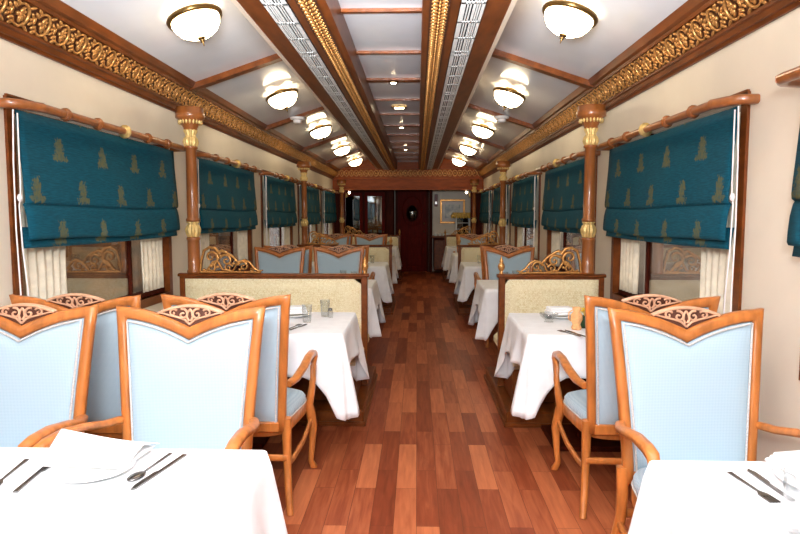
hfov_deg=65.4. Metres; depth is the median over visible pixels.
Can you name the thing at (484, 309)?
tablecloth
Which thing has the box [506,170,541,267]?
window
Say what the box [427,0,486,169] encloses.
grille
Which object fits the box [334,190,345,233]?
wall
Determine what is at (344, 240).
armchair
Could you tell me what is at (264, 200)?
sheer curtain
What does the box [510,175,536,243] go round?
blind
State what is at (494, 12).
trim
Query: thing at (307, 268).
armchair
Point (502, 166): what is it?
column
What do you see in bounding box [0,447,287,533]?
tablecloth
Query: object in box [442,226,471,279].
banquette
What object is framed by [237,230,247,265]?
sheer curtain
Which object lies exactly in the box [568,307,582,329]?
jug
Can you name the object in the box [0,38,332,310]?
wall
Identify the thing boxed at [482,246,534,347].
armchair
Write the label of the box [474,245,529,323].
armchair
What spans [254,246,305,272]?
armchair
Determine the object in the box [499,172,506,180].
column capital
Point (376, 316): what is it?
tablecloth
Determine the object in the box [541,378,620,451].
dining table
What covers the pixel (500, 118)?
smoke detector
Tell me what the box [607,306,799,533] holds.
armchair
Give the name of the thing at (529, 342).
tablecloth
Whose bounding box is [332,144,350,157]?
ceiling lamp
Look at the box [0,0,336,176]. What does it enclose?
trim
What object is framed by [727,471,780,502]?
fork
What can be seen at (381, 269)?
tablecloth
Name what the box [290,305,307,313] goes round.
folded napkin
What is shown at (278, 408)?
armchair
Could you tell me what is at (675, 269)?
wall
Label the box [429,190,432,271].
trim
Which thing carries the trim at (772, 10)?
attached to the wall at (771, 274)
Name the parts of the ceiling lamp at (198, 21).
lamp shade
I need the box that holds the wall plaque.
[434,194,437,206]
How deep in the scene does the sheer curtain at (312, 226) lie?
11.45 m
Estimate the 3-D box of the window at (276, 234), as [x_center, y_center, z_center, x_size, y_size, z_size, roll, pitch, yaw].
[-1.626,-0.667,8.534,0.261,1.200,2.062,0,5,2]
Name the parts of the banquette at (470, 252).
frame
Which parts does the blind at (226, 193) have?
cord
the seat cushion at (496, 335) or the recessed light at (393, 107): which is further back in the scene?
the recessed light at (393, 107)
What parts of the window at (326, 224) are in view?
pane, blind rail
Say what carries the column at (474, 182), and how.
on the banquette at (449, 240)
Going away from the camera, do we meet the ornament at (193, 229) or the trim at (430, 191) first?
the ornament at (193, 229)
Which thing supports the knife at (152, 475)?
on the tablecloth at (207, 491)
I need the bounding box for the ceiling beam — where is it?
[237,0,396,169]
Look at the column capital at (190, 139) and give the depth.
4.62 m
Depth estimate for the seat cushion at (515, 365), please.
4.27 m
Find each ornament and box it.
[185,222,200,236]
[300,219,307,225]
[580,222,596,237]
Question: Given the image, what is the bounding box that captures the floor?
[117,271,633,533]
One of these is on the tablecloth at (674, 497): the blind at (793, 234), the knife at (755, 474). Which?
the knife at (755, 474)
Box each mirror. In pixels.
[346,196,359,233]
[368,196,381,233]
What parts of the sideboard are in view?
door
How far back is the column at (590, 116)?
4.58 m
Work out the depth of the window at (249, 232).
6.55 m
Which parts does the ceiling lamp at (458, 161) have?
lamp shade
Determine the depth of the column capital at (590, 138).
4.54 m
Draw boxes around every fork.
[0,459,28,485]
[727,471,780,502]
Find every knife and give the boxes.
[13,466,48,492]
[130,454,186,490]
[565,330,584,336]
[747,469,795,501]
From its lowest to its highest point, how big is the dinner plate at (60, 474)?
0.020 m
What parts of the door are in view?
glass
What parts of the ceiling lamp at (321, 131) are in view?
lamp shade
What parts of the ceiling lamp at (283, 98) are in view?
lamp shade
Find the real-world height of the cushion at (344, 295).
0.462 m
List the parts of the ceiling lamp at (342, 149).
lamp shade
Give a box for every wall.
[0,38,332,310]
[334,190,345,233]
[432,190,470,270]
[470,190,481,234]
[484,7,799,460]
[568,106,740,300]
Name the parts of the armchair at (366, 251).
armrest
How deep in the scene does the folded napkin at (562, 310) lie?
3.98 m
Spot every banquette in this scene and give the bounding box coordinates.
[177,246,377,425]
[297,231,395,314]
[344,226,402,279]
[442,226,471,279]
[453,231,510,314]
[484,246,605,427]
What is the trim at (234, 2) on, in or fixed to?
attached to the ceiling
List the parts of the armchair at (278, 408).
frame, seat frame, leg, armrest, leg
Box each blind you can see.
[12,109,179,295]
[197,157,257,254]
[264,175,296,245]
[300,185,320,224]
[322,191,336,231]
[479,190,490,242]
[492,184,508,242]
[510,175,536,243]
[541,158,584,233]
[603,106,738,313]
[787,127,799,256]
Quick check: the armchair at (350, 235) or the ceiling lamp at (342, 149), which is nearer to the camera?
the ceiling lamp at (342, 149)
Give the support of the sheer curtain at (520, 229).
hanging from the window at (527, 232)
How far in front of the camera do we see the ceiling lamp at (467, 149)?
10.40 m
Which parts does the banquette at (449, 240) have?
frame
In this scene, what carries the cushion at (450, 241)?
on the banquette at (449, 240)
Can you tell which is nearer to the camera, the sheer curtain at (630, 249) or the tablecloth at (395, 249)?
the sheer curtain at (630, 249)
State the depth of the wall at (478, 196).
14.09 m
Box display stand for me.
[451,212,469,233]
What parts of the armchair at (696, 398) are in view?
leg, seat frame, armrest, frame, armrest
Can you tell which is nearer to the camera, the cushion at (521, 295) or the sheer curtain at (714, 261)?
the sheer curtain at (714, 261)
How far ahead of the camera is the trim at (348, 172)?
13.90 m
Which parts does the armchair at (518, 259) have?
leg, frame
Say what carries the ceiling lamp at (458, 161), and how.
attached to the ceiling
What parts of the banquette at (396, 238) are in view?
frame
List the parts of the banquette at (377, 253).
frame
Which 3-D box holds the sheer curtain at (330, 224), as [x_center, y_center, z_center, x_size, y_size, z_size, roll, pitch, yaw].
[-1.542,-1.117,13.850,0.034,1.020,0.394,0,5,2]
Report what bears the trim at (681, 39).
attached to the wall at (771, 274)
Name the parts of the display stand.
panel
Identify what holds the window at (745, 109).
in the wall at (771, 274)
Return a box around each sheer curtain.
[14,114,66,299]
[140,237,163,292]
[198,197,209,269]
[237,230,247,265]
[263,177,269,245]
[284,227,289,244]
[299,186,301,243]
[311,224,315,242]
[321,191,323,233]
[329,223,331,234]
[490,191,491,240]
[507,185,509,244]
[517,227,522,246]
[533,176,538,258]
[551,231,560,265]
[619,238,639,293]
[699,112,740,313]
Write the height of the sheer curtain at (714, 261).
1.020 m
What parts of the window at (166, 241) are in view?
blind rail, sash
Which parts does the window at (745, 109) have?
sash, blind rail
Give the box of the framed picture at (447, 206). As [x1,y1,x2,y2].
[440,199,464,222]
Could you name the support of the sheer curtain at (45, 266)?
hanging from the window at (166, 241)
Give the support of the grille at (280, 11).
attached to the ceiling beam
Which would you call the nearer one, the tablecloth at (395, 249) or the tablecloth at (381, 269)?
the tablecloth at (381, 269)
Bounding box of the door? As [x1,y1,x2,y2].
[395,190,428,271]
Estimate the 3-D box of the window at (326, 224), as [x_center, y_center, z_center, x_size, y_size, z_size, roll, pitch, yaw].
[-1.498,-1.055,13.217,0.261,1.200,2.062,0,5,2]
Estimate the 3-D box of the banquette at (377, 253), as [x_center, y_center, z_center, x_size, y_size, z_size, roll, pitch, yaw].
[-0.819,0.037,9.421,1.470,1.171,1.290,0,5,2]
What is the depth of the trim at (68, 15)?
3.70 m
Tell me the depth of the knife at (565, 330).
3.49 m
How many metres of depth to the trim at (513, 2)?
4.14 m
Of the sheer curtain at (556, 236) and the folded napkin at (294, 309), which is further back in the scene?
the sheer curtain at (556, 236)
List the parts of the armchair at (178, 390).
armrest, frame, armrest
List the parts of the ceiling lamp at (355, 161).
lamp shade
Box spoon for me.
[126,453,171,481]
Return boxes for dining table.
[252,436,269,447]
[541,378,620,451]
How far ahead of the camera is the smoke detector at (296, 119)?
7.13 m
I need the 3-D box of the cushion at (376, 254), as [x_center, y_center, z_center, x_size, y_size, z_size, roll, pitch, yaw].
[-0.835,-0.065,9.374,1.340,0.462,0.038,0,5,2]
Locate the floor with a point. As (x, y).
(434, 453)
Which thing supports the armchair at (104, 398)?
on the floor
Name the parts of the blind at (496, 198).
cord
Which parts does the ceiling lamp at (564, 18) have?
lamp shade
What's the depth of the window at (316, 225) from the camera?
10.57 m
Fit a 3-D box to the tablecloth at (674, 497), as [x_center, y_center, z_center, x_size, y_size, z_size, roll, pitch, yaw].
[1.026,0.793,1.349,0.928,0.481,0.892,0,5,2]
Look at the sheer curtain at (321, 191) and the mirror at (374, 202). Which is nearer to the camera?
the sheer curtain at (321, 191)
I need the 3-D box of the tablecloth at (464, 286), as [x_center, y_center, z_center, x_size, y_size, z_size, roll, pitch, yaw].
[1.223,0.202,8.479,0.927,0.480,0.892,0,5,2]
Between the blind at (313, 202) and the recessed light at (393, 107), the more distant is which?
the blind at (313, 202)
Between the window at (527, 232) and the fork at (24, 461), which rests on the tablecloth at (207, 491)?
the fork at (24, 461)
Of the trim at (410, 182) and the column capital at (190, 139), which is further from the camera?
the trim at (410, 182)
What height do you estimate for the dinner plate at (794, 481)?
0.020 m
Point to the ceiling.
(235, 63)
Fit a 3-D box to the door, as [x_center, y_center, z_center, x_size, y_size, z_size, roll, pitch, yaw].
[0.300,-0.909,15.517,0.840,2.050,0.109,0,5,2]
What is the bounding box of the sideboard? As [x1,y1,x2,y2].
[432,235,443,270]
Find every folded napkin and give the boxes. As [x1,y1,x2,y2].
[41,429,159,468]
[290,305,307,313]
[544,306,572,315]
[765,450,799,477]
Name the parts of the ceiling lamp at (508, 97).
lamp shade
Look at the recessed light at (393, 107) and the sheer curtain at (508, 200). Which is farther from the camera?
the sheer curtain at (508, 200)
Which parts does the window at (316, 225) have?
pane, blind rail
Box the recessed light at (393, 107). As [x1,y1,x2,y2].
[391,106,406,108]
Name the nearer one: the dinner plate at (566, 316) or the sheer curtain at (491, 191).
the dinner plate at (566, 316)
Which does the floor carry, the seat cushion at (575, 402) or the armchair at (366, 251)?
the armchair at (366, 251)
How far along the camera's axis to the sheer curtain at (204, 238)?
5.61 m
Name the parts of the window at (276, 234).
pane, blind rail, sash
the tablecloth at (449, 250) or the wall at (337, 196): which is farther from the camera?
the wall at (337, 196)
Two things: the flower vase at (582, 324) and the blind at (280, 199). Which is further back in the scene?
the blind at (280, 199)
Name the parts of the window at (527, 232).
blind rail, pane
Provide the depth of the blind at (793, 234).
2.33 m
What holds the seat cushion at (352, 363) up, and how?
on the banquette at (346, 292)
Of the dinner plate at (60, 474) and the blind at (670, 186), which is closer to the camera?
the dinner plate at (60, 474)
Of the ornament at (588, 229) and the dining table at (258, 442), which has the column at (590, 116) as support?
the ornament at (588, 229)
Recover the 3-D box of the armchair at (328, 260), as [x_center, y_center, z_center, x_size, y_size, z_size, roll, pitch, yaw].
[-0.708,0.313,6.892,0.659,1.060,0.609,0,5,2]
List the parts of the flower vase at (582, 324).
pot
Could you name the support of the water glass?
on the tablecloth at (674, 497)
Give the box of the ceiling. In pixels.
[61,0,687,168]
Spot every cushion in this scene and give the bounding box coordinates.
[185,279,360,333]
[287,387,305,415]
[308,247,388,263]
[350,347,363,365]
[352,237,397,245]
[446,237,456,245]
[461,247,493,261]
[494,332,497,344]
[505,279,598,325]
[513,363,519,368]
[564,389,586,418]
[633,467,646,493]
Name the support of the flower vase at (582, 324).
on the tablecloth at (529, 342)
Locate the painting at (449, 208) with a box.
[445,204,459,217]
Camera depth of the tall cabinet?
15.01 m
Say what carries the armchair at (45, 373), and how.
on the floor
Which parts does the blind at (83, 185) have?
cord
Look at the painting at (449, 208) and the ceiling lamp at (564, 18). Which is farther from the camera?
the painting at (449, 208)
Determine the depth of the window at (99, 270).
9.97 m
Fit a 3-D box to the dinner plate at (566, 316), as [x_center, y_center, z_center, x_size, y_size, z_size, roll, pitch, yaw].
[1.040,0.318,4.033,0.220,0.020,0.220,0,5,2]
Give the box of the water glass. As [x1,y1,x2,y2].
[783,465,799,533]
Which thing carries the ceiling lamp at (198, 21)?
attached to the ceiling
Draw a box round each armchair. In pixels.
[0,303,98,447]
[9,293,140,437]
[32,304,265,449]
[160,293,317,515]
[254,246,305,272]
[264,245,312,272]
[313,246,364,272]
[318,234,349,244]
[320,245,374,278]
[323,233,352,244]
[354,234,384,244]
[357,233,387,244]
[453,234,483,283]
[456,234,487,244]
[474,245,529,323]
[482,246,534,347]
[551,294,720,518]
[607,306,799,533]
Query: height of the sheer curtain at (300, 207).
1.020 m
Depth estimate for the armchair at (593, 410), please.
2.89 m
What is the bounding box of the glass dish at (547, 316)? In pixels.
[539,312,558,321]
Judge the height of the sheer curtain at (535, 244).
1.020 m
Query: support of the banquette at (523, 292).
on the floor
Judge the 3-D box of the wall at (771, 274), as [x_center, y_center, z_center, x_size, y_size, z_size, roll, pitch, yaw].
[1.713,-0.415,6.830,0.090,2.500,17.430,0,5,2]
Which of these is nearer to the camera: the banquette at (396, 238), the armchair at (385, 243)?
the armchair at (385, 243)
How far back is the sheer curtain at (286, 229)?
9.16 m
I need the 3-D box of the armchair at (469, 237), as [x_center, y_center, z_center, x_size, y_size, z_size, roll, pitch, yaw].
[1.354,-0.069,11.501,0.659,1.060,0.609,0,5,2]
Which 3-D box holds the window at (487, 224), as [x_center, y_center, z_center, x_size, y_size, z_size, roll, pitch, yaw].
[1.800,-1.047,13.127,0.261,1.200,2.062,0,5,2]
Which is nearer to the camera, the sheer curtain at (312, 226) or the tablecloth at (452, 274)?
the tablecloth at (452, 274)
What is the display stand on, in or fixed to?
on the sideboard
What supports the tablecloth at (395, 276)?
on the dining table
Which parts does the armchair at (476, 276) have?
armrest, frame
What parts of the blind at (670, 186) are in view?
cord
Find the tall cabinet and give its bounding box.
[346,190,394,234]
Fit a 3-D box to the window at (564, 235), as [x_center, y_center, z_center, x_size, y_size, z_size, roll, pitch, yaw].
[1.608,-0.465,6.104,0.261,1.200,2.062,0,5,2]
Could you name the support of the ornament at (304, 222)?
on the column at (303, 166)
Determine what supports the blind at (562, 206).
attached to the window at (564, 235)
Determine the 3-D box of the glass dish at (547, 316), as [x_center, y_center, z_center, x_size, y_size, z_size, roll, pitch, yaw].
[0.925,0.313,3.875,0.115,0.055,0.115,0,5,2]
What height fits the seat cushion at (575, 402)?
0.063 m
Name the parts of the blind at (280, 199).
cord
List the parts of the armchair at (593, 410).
leg, armrest, leg, seat frame, frame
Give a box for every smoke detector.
[290,116,304,123]
[494,115,508,122]
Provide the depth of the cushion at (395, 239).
14.00 m
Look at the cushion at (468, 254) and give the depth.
9.30 m
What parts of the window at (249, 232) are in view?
blind rail, sash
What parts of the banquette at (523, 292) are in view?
frame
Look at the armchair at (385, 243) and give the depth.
12.15 m
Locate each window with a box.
[0,93,184,313]
[14,109,240,300]
[196,150,262,270]
[259,170,300,247]
[296,182,323,243]
[320,188,339,234]
[476,188,493,242]
[488,182,511,244]
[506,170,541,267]
[536,150,600,270]
[596,89,760,311]
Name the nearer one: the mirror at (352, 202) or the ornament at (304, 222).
the ornament at (304, 222)
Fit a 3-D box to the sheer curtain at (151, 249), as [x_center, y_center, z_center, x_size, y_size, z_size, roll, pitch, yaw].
[-1.799,-0.341,4.485,0.034,1.020,0.394,0,5,2]
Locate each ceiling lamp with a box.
[166,3,221,45]
[266,88,297,112]
[308,124,331,140]
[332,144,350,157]
[348,157,362,167]
[452,157,466,166]
[459,144,477,156]
[471,124,494,139]
[493,87,525,111]
[542,0,597,43]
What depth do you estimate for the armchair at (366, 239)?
11.77 m
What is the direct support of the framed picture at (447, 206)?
attached to the wall at (437, 227)
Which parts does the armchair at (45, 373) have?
armrest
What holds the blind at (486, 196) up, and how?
attached to the window at (487, 224)
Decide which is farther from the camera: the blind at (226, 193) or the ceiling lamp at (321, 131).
the ceiling lamp at (321, 131)
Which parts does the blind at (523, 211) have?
cord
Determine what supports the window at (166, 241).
in the wall at (24, 73)
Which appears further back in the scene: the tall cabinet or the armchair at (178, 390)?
the tall cabinet
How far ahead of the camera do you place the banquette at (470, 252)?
9.30 m
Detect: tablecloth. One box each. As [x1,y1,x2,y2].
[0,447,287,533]
[155,311,368,420]
[312,262,393,302]
[368,279,385,337]
[392,246,401,269]
[392,253,398,283]
[441,246,456,270]
[447,253,457,282]
[454,262,481,301]
[468,280,497,340]
[494,313,585,419]
[628,460,799,533]
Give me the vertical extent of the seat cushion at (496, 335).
0.100 m
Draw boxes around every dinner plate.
[49,461,134,482]
[290,311,310,317]
[543,313,570,318]
[773,465,799,488]
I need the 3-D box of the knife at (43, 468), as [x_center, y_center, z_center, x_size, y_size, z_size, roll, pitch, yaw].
[-0.926,0.527,1.606,0.015,0.004,0.240,0,5,-5]
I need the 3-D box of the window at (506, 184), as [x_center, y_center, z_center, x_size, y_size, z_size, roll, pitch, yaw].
[1.736,-0.853,10.786,0.261,1.200,2.062,0,5,2]
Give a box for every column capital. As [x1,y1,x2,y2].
[183,129,198,146]
[300,172,307,180]
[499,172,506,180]
[582,127,598,144]
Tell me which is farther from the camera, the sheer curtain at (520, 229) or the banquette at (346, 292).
the sheer curtain at (520, 229)
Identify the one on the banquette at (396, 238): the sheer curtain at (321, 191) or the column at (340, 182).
the column at (340, 182)
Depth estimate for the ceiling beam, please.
4.16 m
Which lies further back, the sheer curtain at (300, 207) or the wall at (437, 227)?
the wall at (437, 227)
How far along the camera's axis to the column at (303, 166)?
9.32 m
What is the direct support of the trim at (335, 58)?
attached to the ceiling beam
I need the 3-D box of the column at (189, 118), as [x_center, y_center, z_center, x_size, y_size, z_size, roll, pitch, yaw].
[-1.566,-0.569,4.694,0.212,1.235,0.212,0,5,2]
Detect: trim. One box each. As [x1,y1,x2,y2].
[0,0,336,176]
[0,0,768,178]
[231,0,377,168]
[298,0,394,170]
[332,158,483,189]
[336,170,479,176]
[418,0,511,168]
[420,0,448,169]
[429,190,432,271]
[438,0,516,168]
[476,0,799,178]
[479,0,770,175]
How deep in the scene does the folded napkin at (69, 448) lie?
1.62 m
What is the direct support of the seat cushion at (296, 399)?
on the armchair at (278, 408)
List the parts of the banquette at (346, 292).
frame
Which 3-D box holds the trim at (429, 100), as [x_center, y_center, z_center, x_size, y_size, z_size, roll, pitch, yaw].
[0.316,-1.631,7.500,0.085,0.024,12.864,0,5,2]
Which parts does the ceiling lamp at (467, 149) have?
lamp shade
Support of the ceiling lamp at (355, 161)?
attached to the ceiling
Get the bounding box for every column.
[175,106,204,273]
[297,161,310,244]
[337,179,345,234]
[470,179,478,233]
[496,161,510,244]
[576,104,606,274]
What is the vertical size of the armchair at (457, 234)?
1.060 m
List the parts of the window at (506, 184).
blind rail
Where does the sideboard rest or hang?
on the floor
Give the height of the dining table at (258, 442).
0.725 m
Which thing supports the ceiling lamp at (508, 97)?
attached to the ceiling
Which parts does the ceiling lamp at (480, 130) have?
lamp shade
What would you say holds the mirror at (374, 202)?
attached to the tall cabinet
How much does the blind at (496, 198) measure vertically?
1.095 m
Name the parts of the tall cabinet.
door, door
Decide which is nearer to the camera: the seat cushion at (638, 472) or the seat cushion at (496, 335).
the seat cushion at (638, 472)
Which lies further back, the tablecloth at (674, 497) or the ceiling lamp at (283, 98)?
the ceiling lamp at (283, 98)
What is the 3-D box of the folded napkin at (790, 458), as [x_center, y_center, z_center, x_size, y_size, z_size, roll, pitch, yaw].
[1.060,0.495,1.567,0.200,0.029,0.150,-1,5,-10]
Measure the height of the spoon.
0.010 m
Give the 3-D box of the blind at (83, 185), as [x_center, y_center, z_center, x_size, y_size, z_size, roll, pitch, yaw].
[-1.740,-0.258,3.811,0.056,1.095,1.979,0,5,1]
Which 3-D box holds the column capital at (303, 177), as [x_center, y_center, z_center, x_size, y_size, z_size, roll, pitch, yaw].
[-1.438,-1.349,9.323,0.122,0.125,0.116,0,5,2]
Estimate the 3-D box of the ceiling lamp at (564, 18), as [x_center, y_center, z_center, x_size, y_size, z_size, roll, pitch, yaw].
[0.963,-1.384,3.533,0.313,0.228,0.319,4,6,37]
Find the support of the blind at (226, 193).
attached to the window at (249, 232)
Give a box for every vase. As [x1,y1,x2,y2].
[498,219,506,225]
[580,308,584,327]
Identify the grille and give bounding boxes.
[260,0,388,169]
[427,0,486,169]
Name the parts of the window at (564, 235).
sash, pane, blind rail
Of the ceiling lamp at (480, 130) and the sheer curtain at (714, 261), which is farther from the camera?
the ceiling lamp at (480, 130)
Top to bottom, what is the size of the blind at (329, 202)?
1.095 m
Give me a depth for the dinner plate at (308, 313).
4.08 m
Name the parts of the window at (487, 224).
blind rail, pane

